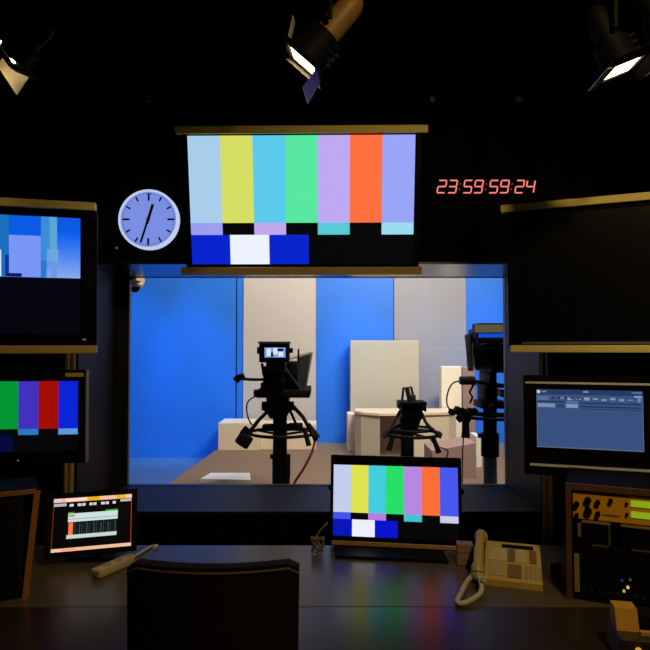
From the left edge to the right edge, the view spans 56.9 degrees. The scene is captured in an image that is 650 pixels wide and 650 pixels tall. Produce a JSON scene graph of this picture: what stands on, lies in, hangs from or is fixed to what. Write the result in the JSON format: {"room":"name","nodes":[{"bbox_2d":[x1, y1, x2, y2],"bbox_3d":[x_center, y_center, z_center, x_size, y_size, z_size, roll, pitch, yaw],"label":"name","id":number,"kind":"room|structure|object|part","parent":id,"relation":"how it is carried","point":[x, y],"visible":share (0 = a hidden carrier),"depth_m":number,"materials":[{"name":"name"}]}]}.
{"room":"control room","nodes":[
{"label":"control room","id":0,"kind":"room"},
{"bbox_2d":[129,458,203,483],"bbox_3d":[0.000,1.896,6.685,9.200,0.100,5.700,0,-2,0],"label":"floor","id":1,"kind":"structure","parent":0,"point":[141,470],"depth_m":7.84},
{"bbox_2d":[129,278,235,457],"bbox_3d":[-2.720,0.072,8.793,2.836,3.700,0.080,0,-2,0],"label":"wall panel","id":2,"kind":"object","parent":1,"relation":"on","point":[183,358],"visible":0.25,"depth_m":8.73,"materials":[{"name":"blue paint"}]},
{"bbox_2d":[237,278,243,418],"bbox_3d":[-1.241,0.073,8.813,0.091,3.700,0.080,0,-2,0],"label":"wall panel","id":3,"kind":"object","parent":1,"relation":"on","point":[240,281],"visible":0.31,"depth_m":8.77,"materials":[{"name":"blue paint"}]},
{"bbox_2d":[233,342,319,483],"bbox_3d":[-0.394,0.973,5.313,0.788,1.644,1.030,0,-2,0],"label":"camera","id":4,"kind":"object","parent":1,"relation":"on","point":[283,379],"visible":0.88,"depth_m":5.08,"materials":[{"name":"black plastic"}]},
{"bbox_3d":[-0.578,0.841,5.116,0.036,0.220,0.285,-2,-3,38],"label":"arm","id":5,"kind":"part","parent":4,"relation":"part of","materials":[{"name":"black metal"}]},
{"bbox_2d":[258,342,290,343],"bbox_3d":[-0.411,0.144,4.913,0.256,0.016,0.170,0,-2,0],"label":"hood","id":6,"kind":"object","parent":4,"relation":"attached to","point":[258,342],"depth_m":4.83,"materials":[{"name":"black plastic"}]},
{"bbox_3d":[-0.364,0.588,5.322,0.475,0.067,0.600,0,-2,0],"label":"plate","id":7,"kind":"part","parent":4,"relation":"part of","materials":[{"name":"black metal"}]},
{"bbox_3d":[-0.283,0.790,5.215,0.024,0.144,0.122,2,-3,-39],"label":"arm","id":8,"kind":"part","parent":4,"relation":"part of","materials":[{"name":"black metal"}]},
{"bbox_3d":[-0.227,0.287,5.568,0.222,0.085,0.450,0,-2,0],"label":"prompter lid","id":9,"kind":"part","parent":4,"relation":"part of","materials":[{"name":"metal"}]},
{"bbox_3d":[-0.188,0.824,5.149,0.283,0.303,0.039,-1,-3,35],"label":"arm","id":10,"kind":"part","parent":4,"relation":"part of","materials":[{"name":"black metal"}]},
{"bbox_2d":[297,354,312,386],"bbox_3d":[-0.193,0.440,5.563,0.154,0.383,0.450,0,-2,0],"label":"teleprompter","id":11,"kind":"object","parent":4,"relation":"attached to","point":[305,360],"depth_m":5.36,"materials":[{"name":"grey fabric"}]},
{"bbox_2d":[243,278,315,420],"bbox_3d":[-0.661,0.072,8.793,1.056,3.700,0.080,0,-2,0],"label":"wall panel","id":12,"kind":"object","parent":1,"relation":"on","point":[275,309],"visible":0.31,"depth_m":8.76,"materials":[{"name":"beige paint"}]},
{"bbox_2d":[169,443,504,483],"bbox_3d":[1.006,1.757,7.266,5.189,0.220,2.810,0,-2,0],"label":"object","id":13,"kind":"structure","parent":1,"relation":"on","point":[258,464],"depth_m":6.99,"materials":[{"name":"beige carpet"}]},
{"bbox_2d":[200,473,250,482],"bbox_3d":[-1.014,1.593,6.248,0.520,0.035,0.340,0,-2,0],"label":"board","id":14,"kind":"object","parent":13,"relation":"on","point":[211,477],"visible":1,"depth_m":6.14,"materials":[{"name":"white"}]},
{"bbox_2d":[218,419,316,450],"bbox_3d":[-0.773,1.500,8.251,1.306,0.366,0.500,0,-2,0],"label":"bench","id":15,"kind":"object","parent":13,"relation":"on","point":[228,429],"visible":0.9,"depth_m":8.01,"materials":[{"name":"beige paint"}]},
{"bbox_2d":[347,412,354,450],"bbox_3d":[0.360,1.430,8.083,0.126,0.494,0.300,0,-2,0],"label":"block","id":16,"kind":"object","parent":13,"relation":"on","point":[350,415],"visible":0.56,"depth_m":7.93,"materials":[{"name":"beige paint"}]},
{"bbox_2d":[349,341,418,411],"bbox_3d":[0.827,0.955,8.441,0.952,1.470,0.300,0,-2,0],"label":"partition panel","id":17,"kind":"object","parent":13,"relation":"on","point":[379,370],"visible":0.56,"depth_m":8.30,"materials":[{"name":"beige paint"}]},
{"bbox_2d":[354,408,455,456],"bbox_3d":[1.046,1.373,7.592,1.360,0.573,0.615,0,-2,0],"label":"desk","id":18,"kind":"object","parent":13,"relation":"on","point":[370,423],"depth_m":7.44,"materials":[{"name":"beige paint"}]},
{"bbox_3d":[0.537,1.388,7.599,0.317,0.543,0.570,0,-2,0],"label":"panel","id":19,"kind":"part","parent":18,"relation":"part of","materials":[{"name":"beige paint"}]},
{"bbox_3d":[1.066,1.398,7.849,1.294,0.541,0.090,0,-2,0],"label":"panel","id":20,"kind":"part","parent":18,"relation":"part of","materials":[{"name":"grey paint"}]},
{"bbox_2d":[354,408,453,415],"bbox_3d":[1.046,1.101,7.602,1.360,0.029,0.615,0,-2,0],"label":"countertop","id":21,"kind":"structure","parent":18,"relation":"on","point":[364,411],"depth_m":7.52,"materials":[{"name":"beige paint"}]},
{"bbox_3d":[1.397,1.389,7.619,0.610,0.543,0.530,0,-2,0],"label":"panel","id":22,"kind":"part","parent":18,"relation":"part of","materials":[{"name":"beige paint"}]},
{"bbox_2d":[424,437,475,478],"bbox_3d":[1.356,1.435,6.552,0.462,0.371,0.500,0,-2,0],"label":"block","id":23,"kind":"object","parent":13,"relation":"on","point":[453,445],"visible":0.57,"depth_m":6.31,"materials":[{"name":"pink paint"}]},
{"bbox_2d":[439,366,461,436],"bbox_3d":[1.683,1.116,8.055,0.268,1.121,0.180,0,-2,0],"label":"block","id":24,"kind":"object","parent":13,"relation":"on","point":[448,375],"visible":0.46,"depth_m":7.98,"materials":[{"name":"beige"}]},
{"bbox_2d":[461,367,474,438],"bbox_3d":[1.926,1.122,8.124,0.170,1.112,0.200,0,-2,0],"label":"block","id":25,"kind":"object","parent":13,"relation":"on","point":[466,397],"visible":0.24,"depth_m":8.03,"materials":[{"name":"pink paint"}]},
{"bbox_2d":[470,432,481,467],"bbox_3d":[1.761,1.456,7.001,0.066,0.363,0.300,0,-2,0],"label":"block","id":26,"kind":"object","parent":13,"relation":"on","point":[473,436],"visible":0.58,"depth_m":6.85,"materials":[{"name":"white"}]},
{"bbox_2d":[316,278,393,442],"bbox_3d":[0.436,0.072,8.793,1.129,3.700,0.080,0,-2,0],"label":"wall panel","id":27,"kind":"object","parent":1,"relation":"on","point":[347,309],"visible":0.31,"depth_m":8.75,"materials":[{"name":"blue paint"}]},
{"bbox_2d":[382,386,448,456],"bbox_3d":[0.736,1.177,5.460,0.788,1.247,0.699,0,-2,0],"label":"pedestal","id":28,"kind":"object","parent":1,"relation":"on","point":[410,412],"visible":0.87,"depth_m":5.30,"materials":[{"name":"black metal"}]},
{"bbox_3d":[0.590,0.872,5.266,0.178,0.234,0.171,0,-2,0],"label":"arm","id":29,"kind":"part","parent":28,"relation":"part of","materials":[{"name":"black metal"}]},
{"bbox_3d":[0.777,0.697,5.398,0.240,0.031,0.240,0,-2,0],"label":"camera plate","id":30,"kind":"part","parent":28,"relation":"part of","materials":[{"name":"black plastic"}]},
{"bbox_3d":[0.928,0.873,5.266,0.169,0.234,0.171,0,-2,0],"label":"arm","id":31,"kind":"part","parent":28,"relation":"part of","materials":[{"name":"black metal"}]},
{"bbox_2d":[394,278,466,407],"bbox_3d":[1.536,0.072,8.793,1.049,3.700,0.080,0,-2,0],"label":"wall panel","id":32,"kind":"object","parent":1,"relation":"on","point":[431,312],"visible":0.31,"depth_m":8.76,"materials":[{"name":"grey paint"}]},
{"bbox_2d":[446,323,503,483],"bbox_3d":[1.340,0.893,5.055,0.813,1.786,0.931,0,-2,0],"label":"camera","id":33,"kind":"object","parent":1,"relation":"on","point":[484,341],"visible":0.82,"depth_m":4.81,"materials":[{"name":"black plastic"}]},
{"bbox_2d":[465,329,473,370],"bbox_3d":[1.224,0.218,5.069,0.086,0.355,0.479,0,-2,13],"label":"hood","id":34,"kind":"object","parent":33,"relation":"attached to","point":[469,343],"depth_m":4.85,"materials":[{"name":"black plastic"}]},
{"bbox_3d":[1.289,0.027,4.649,0.256,0.062,0.006,0,-2,0],"label":"viewfinder panel","id":35,"kind":"part","parent":33,"relation":"part of","materials":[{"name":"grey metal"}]},
{"bbox_2d":[466,278,503,442],"bbox_3d":[3.174,0.072,8.793,2.219,3.700,0.080,0,-2,0],"label":"wall panel","id":36,"kind":"object","parent":1,"relation":"on","point":[484,296],"visible":0.08,"depth_m":8.77,"materials":[{"name":"blue paint"}]},
{"bbox_2d":[236,278,393,418],"bbox_3d":[0.000,-0.296,9.667,9.400,4.700,0.100,0,-2,0],"label":"wall","id":37,"kind":"structure","parent":0,"point":[236,278],"depth_m":9.61,"materials":[{"name":"grey paint"}]},
{"bbox_2d":[0,0,645,39],"bbox_3d":[0.000,-1.707,1.193,5.200,0.100,4.260,0,-2,0],"label":"ceiling","id":38,"kind":"structure","parent":0,"point":[71,19],"depth_m":3.11,"materials":[{"name":"black paint"}]},
{"bbox_2d":[0,0,54,94],"bbox_3d":[-0.929,-1.185,1.857,0.212,0.894,0.185,0,-2,-10],"label":"lamp","id":39,"kind":"object","parent":38,"relation":"hanging from","point":[19,50],"visible":1,"depth_m":1.79,"materials":[{"name":"black metal"}]},
{"bbox_3d":[-0.960,-0.814,1.772,0.022,0.115,0.024,-32,2,12],"label":"barn door","id":40,"kind":"part","parent":39,"relation":"part of","materials":[{"name":"black paint"}]},
{"bbox_3d":[-0.984,-0.805,1.901,0.084,0.115,0.022,-32,2,12],"label":"barn door","id":41,"kind":"part","parent":39,"relation":"part of","materials":[{"name":"gold metal"}]},
{"bbox_3d":[-0.955,-0.821,1.833,0.011,0.100,0.100,-32,2,12],"label":"door frame","id":42,"kind":"part","parent":39,"relation":"part of","materials":[{"name":"black paint"}]},
{"bbox_3d":[-0.919,-0.768,1.835,0.015,0.028,0.115,-32,2,12],"label":"barn door","id":43,"kind":"part","parent":39,"relation":"part of","materials":[{"name":"black paint"}]},
{"bbox_2d":[282,0,362,103],"bbox_3d":[-0.005,-1.190,1.991,0.260,0.875,0.185,0,-2,-1],"label":"lamp","id":44,"kind":"object","parent":38,"relation":"hanging from","point":[318,45],"visible":1,"depth_m":1.94,"materials":[{"name":"black metal"}]},
{"bbox_3d":[-0.114,-0.962,1.981,0.027,0.101,0.051,0,-2,4],"label":"barn door","id":45,"kind":"part","parent":44,"relation":"part of","materials":[{"name":"gold metal"}]},
{"bbox_3d":[-0.076,-0.867,1.901,0.159,0.012,0.029,42,4,1],"label":"barn door","id":46,"kind":"part","parent":44,"relation":"part of","materials":[{"name":"black paint"}]},
{"bbox_3d":[-0.070,-0.871,1.984,0.138,0.011,0.138,42,4,1],"label":"door frame","id":47,"kind":"part","parent":44,"relation":"part of","materials":[{"name":"black paint"}]},
{"bbox_3d":[-0.073,-0.866,2.056,0.159,0.012,0.008,42,4,1],"label":"barn door","id":48,"kind":"part","parent":44,"relation":"part of","materials":[{"name":"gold metal"}]},
{"bbox_3d":[-0.044,-0.790,1.985,0.012,0.075,0.159,42,4,1],"label":"barn door","id":49,"kind":"part","parent":44,"relation":"part of","materials":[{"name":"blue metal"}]},
{"bbox_2d":[585,0,649,91],"bbox_3d":[0.900,-1.187,1.840,0.193,0.894,0.167,0,-2,0],"label":"lamp","id":50,"kind":"object","parent":38,"relation":"hanging from","point":[616,55],"visible":1,"depth_m":1.81,"materials":[{"name":"black metal"}]},
{"bbox_3d":[0.841,-0.750,1.828,0.025,0.005,0.138,-22,-5,-1],"label":"barn door","id":51,"kind":"part","parent":50,"relation":"part of","materials":[{"name":"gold metal"}]},
{"bbox_3d":[0.910,-0.770,1.898,0.138,0.008,0.020,-22,-5,-1],"label":"barn door","id":52,"kind":"part","parent":50,"relation":"part of","materials":[{"name":"black paint"}]},
{"bbox_3d":[0.905,-0.784,1.830,0.120,0.011,0.120,-22,-5,-1],"label":"door frame","id":53,"kind":"part","parent":50,"relation":"part of","materials":[{"name":"black paint"}]},
{"bbox_3d":[0.903,-0.791,1.756,0.138,0.015,0.028,-22,-5,-1],"label":"barn door","id":54,"kind":"part","parent":50,"relation":"part of","materials":[{"name":"black paint"}]},
{"bbox_3d":[0.979,-0.789,1.828,0.022,0.036,0.138,-22,-5,-1],"label":"barn door","id":55,"kind":"part","parent":50,"relation":"part of","materials":[{"name":"black paint"}]},
{"bbox_2d":[633,0,649,76],"bbox_3d":[1.040,-1.208,1.843,0.203,0.851,0.166,0,-2,0],"label":"lamp","id":56,"kind":"object","parent":38,"relation":"hanging from","point":[642,6],"visible":0.73,"depth_m":1.83,"materials":[{"name":"black metal"}]},
{"bbox_2d":[0,40,649,544],"bbox_3d":[0.000,-0.518,3.601,9.200,4.700,0.640,0,-2,0],"label":"wall","id":57,"kind":"structure","parent":0,"point":[101,155],"depth_m":3.30,"materials":[{"name":"black paint"}]},
{"bbox_2d":[74,270,116,492],"bbox_3d":[-1.341,0.346,3.538,0.012,1.334,0.584,0,-2,0],"label":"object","id":58,"kind":"structure","parent":57,"relation":"attached to","point":[97,474],"depth_m":3.60,"materials":[{"name":"paint"}]},
{"bbox_2d":[131,278,144,291],"bbox_3d":[-1.280,-0.270,4.008,0.110,0.100,0.190,0,-2,0],"label":"dome camera","id":59,"kind":"object","parent":57,"relation":"attached to","point":[136,283],"visible":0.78,"depth_m":4.01,"materials":[{"name":"beige plastic"}]},
{"bbox_2d":[118,189,179,249],"bbox_3d":[-0.952,-0.569,3.254,0.324,0.324,0.058,0,-2,0],"label":"wall clock","id":60,"kind":"object","parent":57,"relation":"attached to","point":[148,219],"visible":1,"depth_m":3.24,"materials":[{"name":"white"}]},
{"bbox_2d":[175,125,427,274],"bbox_3d":[-0.120,-0.642,3.158,1.287,0.751,0.267,0,-2,1],"label":"wall screen","id":61,"kind":"object","parent":57,"relation":"attached to","point":[291,199],"visible":1,"depth_m":3.13,"materials":[{"name":"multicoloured plastic"}]},
{"bbox_3d":[-0.121,-0.997,3.070,1.287,0.038,0.060,0,10,1],"label":"rail","id":62,"kind":"part","parent":61,"relation":"part of","materials":[{"name":"gold metal"}]},
{"bbox_3d":[-0.126,-0.289,3.190,1.274,0.039,0.060,0,10,1],"label":"rail","id":63,"kind":"part","parent":61,"relation":"part of","materials":[{"name":"gold metal"}]},
{"bbox_2d":[98,262,507,276],"bbox_3d":[-0.087,-0.327,3.562,2.519,0.012,0.584,0,-2,0],"label":"trim","id":64,"kind":"structure","parent":57,"relation":"attached to","point":[118,269],"depth_m":3.54,"materials":[{"name":"black paint"}]},
{"bbox_2d":[115,277,507,485],"bbox_3d":[-0.087,0.358,3.860,2.519,1.358,0.060,0,-2,0],"label":"window","id":65,"kind":"structure","parent":57,"relation":"in","point":[123,334],"depth_m":3.85,"materials":[{"name":"grey metal"}]},
{"bbox_2d":[110,486,541,513],"bbox_3d":[-0.087,1.018,3.513,2.519,0.012,0.584,0,-2,0],"label":"window sill","id":66,"kind":"structure","parent":57,"relation":"attached to","point":[150,499],"depth_m":3.45,"materials":[{"name":"black paint"}]},
{"bbox_2d":[427,173,544,201],"bbox_3d":[0.874,-0.748,3.268,0.634,0.147,0.042,0,-2,0],"label":"digital clock","id":67,"kind":"object","parent":57,"relation":"attached to","point":[441,187],"visible":0.98,"depth_m":3.25,"materials":[{"name":"black paint"}]},
{"bbox_2d":[506,276,541,511],"bbox_3d":[1.166,0.346,3.538,0.012,1.334,0.584,0,-2,0],"label":"trim","id":68,"kind":"structure","parent":57,"relation":"attached to","point":[528,486],"depth_m":3.60,"materials":[{"name":"paint"}]},
{"bbox_3d":[0.000,1.690,1.069,5.200,0.100,4.260,0,-2,0],"label":"floor","id":69,"kind":"structure","parent":0,"visible":0},
{"bbox_2d":[63,353,75,492],"bbox_3d":[-1.200,0.656,2.873,0.600,2.100,0.370,0,-2,0],"label":"display stand","id":70,"kind":"object","parent":69,"relation":"on","point":[73,355],"visible":0.02,"depth_m":2.80,"materials":[{"name":"black metal"}]},
{"bbox_2d":[0,370,88,463],"bbox_3d":[-1.323,0.383,2.609,0.624,0.387,0.271,0,-1,-6],"label":"monitor","id":71,"kind":"object","parent":70,"relation":"attached to","point":[44,414],"visible":1,"depth_m":2.50,"materials":[{"name":"black plastic"}]},
{"bbox_3d":[-1.046,0.208,2.505,0.072,0.016,0.003,0,-1,-6],"label":"label plate","id":72,"kind":"part","parent":71,"relation":"part of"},
{"bbox_3d":[-1.003,0.383,2.528,0.004,0.387,0.040,0,-1,-6],"label":"edge trim","id":73,"kind":"part","parent":71,"relation":"part of","materials":[{"name":"grey metal"}]},
{"bbox_2d":[0,197,97,353],"bbox_3d":[-1.551,-0.203,2.546,1.117,0.648,0.282,1,-2,-14],"label":"television","id":74,"kind":"object","parent":70,"relation":"attached to","point":[49,248],"visible":1,"depth_m":2.55,"materials":[{"name":"black plastic"}]},
{"bbox_3d":[-1.526,-0.512,2.450,1.112,0.034,0.060,1,3,-14],"label":"rail","id":75,"kind":"part","parent":74,"relation":"part of","materials":[{"name":"gold metal"}]},
{"bbox_3d":[-1.537,0.100,2.481,1.117,0.033,0.055,1,3,-14],"label":"rail","id":76,"kind":"part","parent":74,"relation":"part of","materials":[{"name":"brown wood"}]},
{"bbox_2d":[126,558,299,649],"bbox_3d":[-0.274,1.128,1.729,0.588,1.071,0.642,0,-2,0],"label":"office chair","id":77,"kind":"object","parent":69,"relation":"on","point":[171,605],"visible":1,"depth_m":1.44,"materials":[{"name":"black fabric"}]},
{"bbox_2d":[0,544,609,606],"bbox_3d":[0.000,1.297,2.285,3.500,0.776,0.618,0,-2,0],"label":"desk","id":78,"kind":"object","parent":69,"relation":"on","point":[325,580],"depth_m":2.21,"materials":[{"name":"grey laminate"}]},
{"bbox_2d":[0,476,40,601],"bbox_3d":[-1.313,0.756,2.064,0.588,0.360,0.278,1,-2,-29],"label":"equipment rack","id":79,"kind":"object","parent":78,"relation":"on","point":[16,557],"visible":1,"depth_m":2.07,"materials":[{"name":"black paint"}]},
{"bbox_3d":[-1.274,0.767,1.952,0.490,0.303,0.034,1,-2,-29],"label":"panel","id":80,"kind":"part","parent":79,"relation":"part of","materials":[{"name":"black metal"}]},
{"bbox_2d":[44,489,136,561],"bbox_3d":[-0.952,0.818,2.468,0.348,0.264,0.177,1,-2,-15],"label":"monitor","id":81,"kind":"object","parent":78,"relation":"on","point":[93,526],"visible":1,"depth_m":2.43,"materials":[{"name":"black plastic"}]},
{"bbox_3d":[-0.778,0.931,2.403,0.068,0.035,0.387,-1,-2,21],"label":"power strip","id":82,"kind":"part","parent":78,"relation":"part of","materials":[{"name":"beige plastic"}]},
{"bbox_3d":[-0.758,0.945,2.506,0.045,0.015,0.180,-1,-2,27],"label":"cord","id":83,"kind":"part","parent":78,"relation":"part of","materials":[{"name":"beige plastic"}]},
{"bbox_2d":[310,522,327,553],"bbox_3d":[-0.021,0.890,2.506,0.081,0.120,0.040,1,-2,-16],"label":"cable bundle","id":84,"kind":"object","parent":78,"relation":"on","point":[316,538],"visible":1,"depth_m":2.50,"materials":[{"name":"yellow"}]},
{"bbox_2d":[329,455,463,563],"bbox_3d":[0.295,0.759,2.523,0.579,0.386,0.217,0,-2,8],"label":"monitor","id":85,"kind":"object","parent":78,"relation":"on","point":[384,508],"visible":0.88,"depth_m":2.56,"materials":[{"name":"black plastic"}]},
{"bbox_2d":[456,541,473,565],"bbox_3d":[0.554,0.905,2.381,0.064,0.085,0.046,0,-2,6],"label":"box","id":86,"kind":"object","parent":78,"relation":"on","point":[464,549],"visible":0.9,"depth_m":2.36,"materials":[{"name":"brown cardboard"}]},
{"bbox_2d":[454,529,542,605],"bbox_3d":[0.635,0.868,2.146,0.265,0.142,0.448,-1,-2,24],"label":"desk telephone","id":87,"kind":"object","parent":78,"relation":"on","point":[502,564],"visible":1,"depth_m":2.20,"materials":[{"name":"beige plastic"}]},
{"bbox_3d":[0.518,0.908,2.093,0.086,0.057,0.260,-1,-2,25],"label":"handset cord","id":88,"kind":"part","parent":87,"relation":"part of","materials":[{"name":"beige plastic"}]},
{"bbox_3d":[0.658,0.873,2.283,0.063,0.029,0.064,-1,-2,17],"label":"card panel","id":89,"kind":"part","parent":87,"relation":"part of","materials":[{"name":"white paper"}]},
{"bbox_2d":[549,560,561,577],"bbox_3d":[0.864,0.916,2.251,0.040,0.055,0.031,0,-2,11],"label":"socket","id":90,"kind":"object","parent":78,"relation":"on","point":[554,566],"visible":1,"depth_m":2.24,"materials":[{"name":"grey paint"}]},
{"bbox_3d":[0.861,0.915,2.236,0.026,0.030,0.002,0,-2,11],"label":"plate","id":91,"kind":"part","parent":90,"relation":"part of","materials":[{"name":"black plastic"}]},
{"bbox_2d":[565,467,649,606],"bbox_3d":[1.116,0.741,2.091,0.500,0.393,0.301,-1,-2,24],"label":"equipment rack","id":92,"kind":"object","parent":78,"relation":"on","point":[596,480],"visible":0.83,"depth_m":2.06,"materials":[{"name":"brown wood"}]},
{"bbox_2d":[578,523,580,536],"bbox_3d":[0.869,0.700,2.049,0.010,0.045,0.005,-1,-2,24],"label":"label tag","id":93,"kind":"object","parent":92,"relation":"attached to","point":[579,524],"visible":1,"depth_m":2.05,"materials":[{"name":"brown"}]},
{"bbox_2d":[573,490,649,525],"bbox_3d":[1.099,0.615,2.054,0.458,0.094,0.214,-1,-2,24],"label":"rack audio unit","id":94,"kind":"object","parent":92,"relation":"in","point":[601,506],"visible":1,"depth_m":2.01,"materials":[{"name":"gold metal"}]},
{"bbox_3d":[0.893,0.595,2.037,0.022,0.022,0.014,-1,-2,24],"label":"knob","id":95,"kind":"part","parent":94,"relation":"part of","materials":[{"name":"black plastic"}]},
{"bbox_3d":[0.893,0.631,2.036,0.024,0.024,0.014,-1,-2,24],"label":"knob","id":96,"kind":"part","parent":94,"relation":"part of","materials":[{"name":"black plastic"}]},
{"bbox_2d":[573,525,649,556],"bbox_3d":[1.110,0.757,2.074,0.458,0.012,0.240,-1,-2,24],"label":"shelf","id":97,"kind":"object","parent":92,"relation":"attached to","point":[614,533],"visible":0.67,"depth_m":2.04,"materials":[{"name":"black metal"}]},
{"bbox_2d":[582,519,610,547],"bbox_3d":[0.948,0.708,2.099,0.088,0.085,0.150,-1,-2,24],"label":"screen","id":98,"kind":"object","parent":97,"relation":"on","point":[594,532],"visible":0.84,"depth_m":2.03,"materials":[{"name":"black glass"}]},
{"bbox_2d":[619,523,649,552],"bbox_3d":[1.063,0.706,2.047,0.100,0.085,0.150,-1,-2,24],"label":"screen","id":99,"kind":"object","parent":97,"relation":"on","point":[633,537],"visible":0.83,"depth_m":1.98,"materials":[{"name":"black glass"}]},
{"bbox_2d":[574,549,649,605],"bbox_3d":[1.061,0.842,1.962,0.458,0.152,0.014,-1,-2,24],"label":"panel","id":100,"kind":"object","parent":92,"relation":"in","point":[607,576],"visible":1,"depth_m":2.01,"materials":[{"name":"black metal"}]},
{"bbox_2d":[0,607,611,649],"bbox_3d":[0.000,1.296,1.764,3.500,0.740,0.420,0,-2,0],"label":"desk","id":101,"kind":"object","parent":69,"relation":"on","point":[21,628],"visible":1,"depth_m":1.83,"materials":[{"name":"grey laminate"}]},
{"bbox_2d":[607,600,649,649],"bbox_3d":[0.890,0.856,1.655,0.170,0.130,0.160,0,-2,11],"label":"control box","id":102,"kind":"object","parent":101,"relation":"on","point":[628,625],"visible":1,"depth_m":1.66,"materials":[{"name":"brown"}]},
{"bbox_2d":[540,352,553,544],"bbox_3d":[1.040,0.656,2.873,0.600,2.100,0.370,0,-2,0],"label":"display stand","id":103,"kind":"object","parent":69,"relation":"on","point":[542,354],"visible":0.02,"depth_m":2.79,"materials":[{"name":"black metal"}]},
{"bbox_2d":[501,192,649,352],"bbox_3d":[1.361,-0.210,2.507,1.178,0.651,0.244,-1,-2,23],"label":"television","id":104,"kind":"object","parent":103,"relation":"attached to","point":[579,268],"visible":1,"depth_m":2.55,"materials":[{"name":"black plastic"}]},
{"bbox_3d":[1.325,-0.521,2.434,1.178,0.032,0.060,-1,2,23],"label":"rail","id":105,"kind":"part","parent":104,"relation":"part of","materials":[{"name":"gold metal"}]},
{"bbox_3d":[1.338,0.097,2.454,1.108,0.030,0.060,-1,2,23],"label":"rail","id":106,"kind":"part","parent":104,"relation":"part of","materials":[{"name":"gold metal"}]},
{"bbox_2d":[523,375,649,475],"bbox_3d":[1.093,0.404,2.530,0.485,0.397,0.394,-1,-2,18],"label":"monitor","id":107,"kind":"object","parent":103,"relation":"attached to","point":[576,421],"visible":0.99,"depth_m":2.36,"materials":[{"name":"black plastic"}]}
]}

